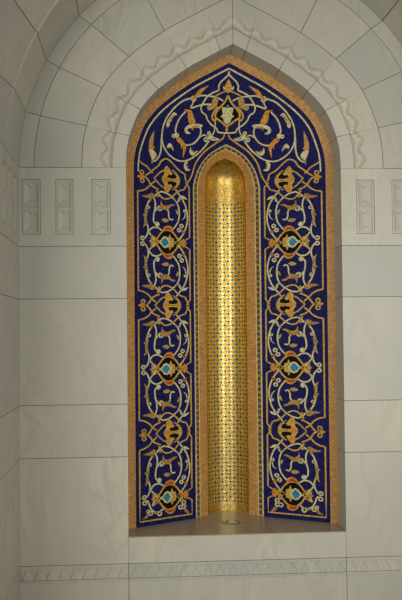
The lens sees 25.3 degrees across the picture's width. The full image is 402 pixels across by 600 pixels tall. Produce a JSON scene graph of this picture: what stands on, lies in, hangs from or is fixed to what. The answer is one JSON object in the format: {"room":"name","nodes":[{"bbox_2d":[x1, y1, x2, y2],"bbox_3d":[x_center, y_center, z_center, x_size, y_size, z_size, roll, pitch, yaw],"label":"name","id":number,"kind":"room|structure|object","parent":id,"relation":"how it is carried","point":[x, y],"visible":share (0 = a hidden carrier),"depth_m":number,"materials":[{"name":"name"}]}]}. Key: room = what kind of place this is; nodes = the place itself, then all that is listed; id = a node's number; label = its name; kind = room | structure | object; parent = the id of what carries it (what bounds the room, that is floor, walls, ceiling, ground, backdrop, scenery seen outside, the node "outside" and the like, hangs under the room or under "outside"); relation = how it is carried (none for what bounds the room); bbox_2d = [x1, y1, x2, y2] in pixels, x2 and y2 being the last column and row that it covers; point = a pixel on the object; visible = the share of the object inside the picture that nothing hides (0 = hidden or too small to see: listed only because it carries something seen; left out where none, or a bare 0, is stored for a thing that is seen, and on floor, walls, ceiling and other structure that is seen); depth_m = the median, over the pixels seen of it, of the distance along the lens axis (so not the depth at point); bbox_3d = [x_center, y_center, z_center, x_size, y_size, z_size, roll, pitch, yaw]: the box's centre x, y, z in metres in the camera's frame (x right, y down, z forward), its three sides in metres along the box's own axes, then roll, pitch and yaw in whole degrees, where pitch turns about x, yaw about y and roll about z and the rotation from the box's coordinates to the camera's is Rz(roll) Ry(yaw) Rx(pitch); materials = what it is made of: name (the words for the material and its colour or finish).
{"room":"mosque","nodes":[
{"label":"mosque","id":0,"kind":"room"},
{"bbox_2d":[0,141,19,599],"bbox_3d":[-1.017,0.494,4.350,0.120,2.528,1.148,0,-2,-4],"label":"wall","id":1,"kind":"structure","parent":0,"point":[9,238],"depth_m":4.53,"materials":[{"name":"stone"}]},
{"bbox_2d":[3,160,5,222],"bbox_3d":[-0.985,-0.536,4.413,0.028,0.304,0.095,0,-2,-4],"label":"carved plaque","id":2,"kind":"object","parent":1,"relation":"attached to","point":[4,162],"visible":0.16,"depth_m":4.45,"materials":[{"name":"stone"}]},
{"bbox_2d":[9,167,10,226],"bbox_3d":[-0.999,-0.529,4.612,0.028,0.304,0.095,0,-2,-4],"label":"carved plaque","id":3,"kind":"object","parent":1,"relation":"attached to","point":[9,167],"visible":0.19,"depth_m":4.65,"materials":[{"name":"stone"}]},
{"bbox_2d":[14,174,16,231],"bbox_3d":[-1.013,-0.522,4.811,0.028,0.304,0.095,0,-2,-4],"label":"carved plaque","id":4,"kind":"object","parent":1,"relation":"attached to","point":[15,226],"visible":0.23,"depth_m":4.85,"materials":[{"name":"stone"}]},
{"bbox_2d":[0,0,401,165],"bbox_3d":[0.222,-1.474,4.506,2.625,1.417,1.150,0,-2,-4],"label":"ceiling","id":5,"kind":"structure","parent":0,"point":[30,30],"depth_m":4.57,"materials":[{"name":"stone"}]},
{"bbox_2d":[18,1,401,460],"bbox_3d":[0.140,-0.252,5.787,3.000,4.100,0.060,0,-2,-4],"label":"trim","id":6,"kind":"structure","parent":0,"point":[94,1],"depth_m":5.73,"materials":[{"name":"grey stone"}]},
{"bbox_2d":[19,167,401,599],"bbox_3d":[0.192,0.517,5.132,2.403,2.517,0.240,0,-2,-4],"label":"wall","id":7,"kind":"structure","parent":0,"point":[74,483],"depth_m":4.97,"materials":[{"name":"stone"}]},
{"bbox_2d":[22,180,40,233],"bbox_3d":[-0.944,-0.517,4.983,0.097,0.304,0.028,0,-2,-4],"label":"carved plaque","id":8,"kind":"object","parent":7,"relation":"attached to","point":[31,215],"visible":1,"depth_m":4.98,"materials":[{"name":"stone"}]},
{"bbox_2d":[56,180,72,233],"bbox_3d":[-0.761,-0.519,4.996,0.092,0.304,0.028,0,-2,-4],"label":"carved plaque","id":9,"kind":"object","parent":7,"relation":"attached to","point":[64,188],"visible":1,"depth_m":4.99,"materials":[{"name":"stone"}]},
{"bbox_2d":[92,180,109,233],"bbox_3d":[-0.559,-0.520,5.010,0.099,0.304,0.028,0,-2,-4],"label":"carved plaque","id":10,"kind":"object","parent":7,"relation":"attached to","point":[100,188],"visible":1,"depth_m":5.00,"materials":[{"name":"stone"}]},
{"bbox_2d":[19,0,401,168],"bbox_3d":[0.175,-1.371,5.177,2.403,1.257,0.200,0,-2,-4],"label":"arch","id":11,"kind":"object","parent":7,"relation":"on","point":[66,90],"visible":0.84,"depth_m":5.05,"materials":[{"name":"grey stone"}]},
{"bbox_2d":[20,556,401,583],"bbox_3d":[0.208,1.499,5.000,2.403,0.092,0.045,0,-2,-4],"label":"frieze","id":12,"kind":"object","parent":7,"relation":"attached to","point":[377,564],"visible":1,"depth_m":4.97,"materials":[{"name":"stone"}]},
{"bbox_2d":[82,0,382,173],"bbox_3d":[0.177,-1.237,5.166,1.712,0.989,0.188,0,-2,-4],"label":"arch","id":13,"kind":"object","parent":7,"relation":"on","point":[237,28],"visible":1,"depth_m":5.09,"materials":[{"name":"grey stone"}]},
{"bbox_2d":[129,511,345,537],"bbox_3d":[0.183,1.319,5.334,1.217,0.006,0.700,0,-2,-4],"label":"sill","id":14,"kind":"structure","parent":7,"relation":"attached to","point":[211,524],"depth_m":5.15,"materials":[{"name":"stone"}]},
{"bbox_2d":[205,159,248,513],"bbox_3d":[0.155,0.221,5.611,0.254,2.207,0.118,0,-2,-4],"label":"niche","id":15,"kind":"object","parent":14,"relation":"on","point":[225,200],"visible":1,"depth_m":5.64,"materials":[{"name":"gold metal"}]},
{"bbox_2d":[205,159,245,203],"bbox_3d":[0.146,-0.747,5.644,0.254,0.270,0.118,0,-2,-4],"label":"hood","id":16,"kind":"object","parent":15,"relation":"attached to","point":[224,181],"depth_m":5.67,"materials":[{"name":"metal"}]},
{"bbox_2d":[126,54,338,528],"bbox_3d":[0.169,-0.064,5.391,1.220,2.762,0.340,0,-2,-4],"label":"surround","id":17,"kind":"object","parent":14,"relation":"on","point":[230,109],"visible":1,"depth_m":5.36,"materials":[{"name":"blue tile"}]},
{"bbox_2d":[168,235,173,249],"bbox_3d":[-0.186,-0.345,5.367,0.062,0.101,0.005,1,-2,-36],"label":"flower","id":18,"kind":"object","parent":17,"relation":"on","point":[170,237],"depth_m":5.37,"materials":[{"name":"tile"}]},
{"bbox_2d":[169,361,174,375],"bbox_3d":[-0.179,0.411,5.341,0.062,0.101,0.005,1,-2,-36],"label":"flower","id":19,"kind":"object","parent":17,"relation":"on","point":[171,363],"depth_m":5.34,"materials":[{"name":"tile"}]},
{"bbox_2d":[170,489,175,503],"bbox_3d":[-0.172,1.167,5.315,0.062,0.101,0.005,1,-2,-36],"label":"flower","id":20,"kind":"object","parent":17,"relation":"on","point":[172,491],"depth_m":5.32,"materials":[{"name":"tile"}]},
{"bbox_2d":[178,364,187,372],"bbox_3d":[-0.108,0.412,5.393,0.074,0.058,0.005,1,-2,-36],"label":"flower","id":21,"kind":"object","parent":17,"relation":"on","point":[182,368],"depth_m":5.39,"materials":[{"name":"orange tile"}]},
{"bbox_2d":[179,239,186,247],"bbox_3d":[-0.116,-0.344,5.419,0.074,0.058,0.005,1,-2,-36],"label":"flower","id":22,"kind":"object","parent":17,"relation":"on","point":[182,242],"depth_m":5.42,"materials":[{"name":"orange tile"}]},
{"bbox_2d":[179,490,188,498],"bbox_3d":[-0.101,1.168,5.367,0.074,0.058,0.005,1,-2,-36],"label":"flower","id":23,"kind":"object","parent":17,"relation":"on","point":[183,494],"depth_m":5.36,"materials":[{"name":"orange tile"}]},
{"bbox_2d":[221,107,233,123],"bbox_3d":[0.159,-1.114,5.422,0.084,0.094,0.063,0,-2,-4],"label":"vase","id":24,"kind":"object","parent":17,"relation":"on","point":[227,113],"depth_m":5.42,"materials":[{"name":"tile"}]},
{"bbox_2d":[268,239,275,246],"bbox_3d":[0.443,-0.348,5.459,0.074,0.058,0.005,-2,-2,28],"label":"flower","id":25,"kind":"object","parent":17,"relation":"on","point":[271,242],"depth_m":5.46,"materials":[{"name":"orange tile"}]},
{"bbox_2d":[270,363,279,371],"bbox_3d":[0.450,0.408,5.433,0.074,0.058,0.005,-2,-2,28],"label":"flower","id":26,"kind":"object","parent":17,"relation":"on","point":[274,367],"depth_m":5.43,"materials":[{"name":"orange tile"}]},
{"bbox_2d":[271,488,280,496],"bbox_3d":[0.458,1.164,5.407,0.074,0.058,0.005,-2,-2,28],"label":"flower","id":27,"kind":"object","parent":17,"relation":"on","point":[275,492],"depth_m":5.41,"materials":[{"name":"orange tile"}]},
{"bbox_2d":[282,235,288,249],"bbox_3d":[0.520,-0.350,5.418,0.062,0.101,0.005,-2,-2,28],"label":"flower","id":28,"kind":"object","parent":17,"relation":"on","point":[285,238],"depth_m":5.42,"materials":[{"name":"tile"}]},
{"bbox_2d":[284,359,289,374],"bbox_3d":[0.527,0.406,5.392,0.062,0.101,0.005,-2,-2,28],"label":"flower","id":29,"kind":"object","parent":17,"relation":"on","point":[286,361],"depth_m":5.39,"materials":[{"name":"tile"}]},
{"bbox_2d":[286,486,291,501],"bbox_3d":[0.535,1.162,5.366,0.062,0.101,0.005,-2,-2,28],"label":"flower","id":30,"kind":"object","parent":17,"relation":"on","point":[288,488],"depth_m":5.37,"materials":[{"name":"tile"}]},
{"bbox_2d":[222,519,242,523],"bbox_3d":[0.186,1.311,5.294,0.124,0.007,0.124,0,-2,-4],"label":"uplight","id":31,"kind":"object","parent":14,"relation":"on","point":[231,521],"visible":1,"depth_m":5.28,"materials":[{"name":"silver metal"}]},
{"bbox_2d":[356,180,373,233],"bbox_3d":[0.937,-0.531,5.117,0.099,0.304,0.028,0,-2,-4],"label":"carved plaque","id":32,"kind":"object","parent":7,"relation":"attached to","point":[364,188],"visible":1,"depth_m":5.11,"materials":[{"name":"stone"}]},
{"bbox_2d":[392,180,401,233],"bbox_3d":[1.139,-0.532,5.131,0.092,0.304,0.028,0,-2,-4],"label":"carved plaque","id":33,"kind":"object","parent":7,"relation":"attached to","point":[396,184],"visible":1,"depth_m":5.13,"materials":[{"name":"stone"}]}
]}

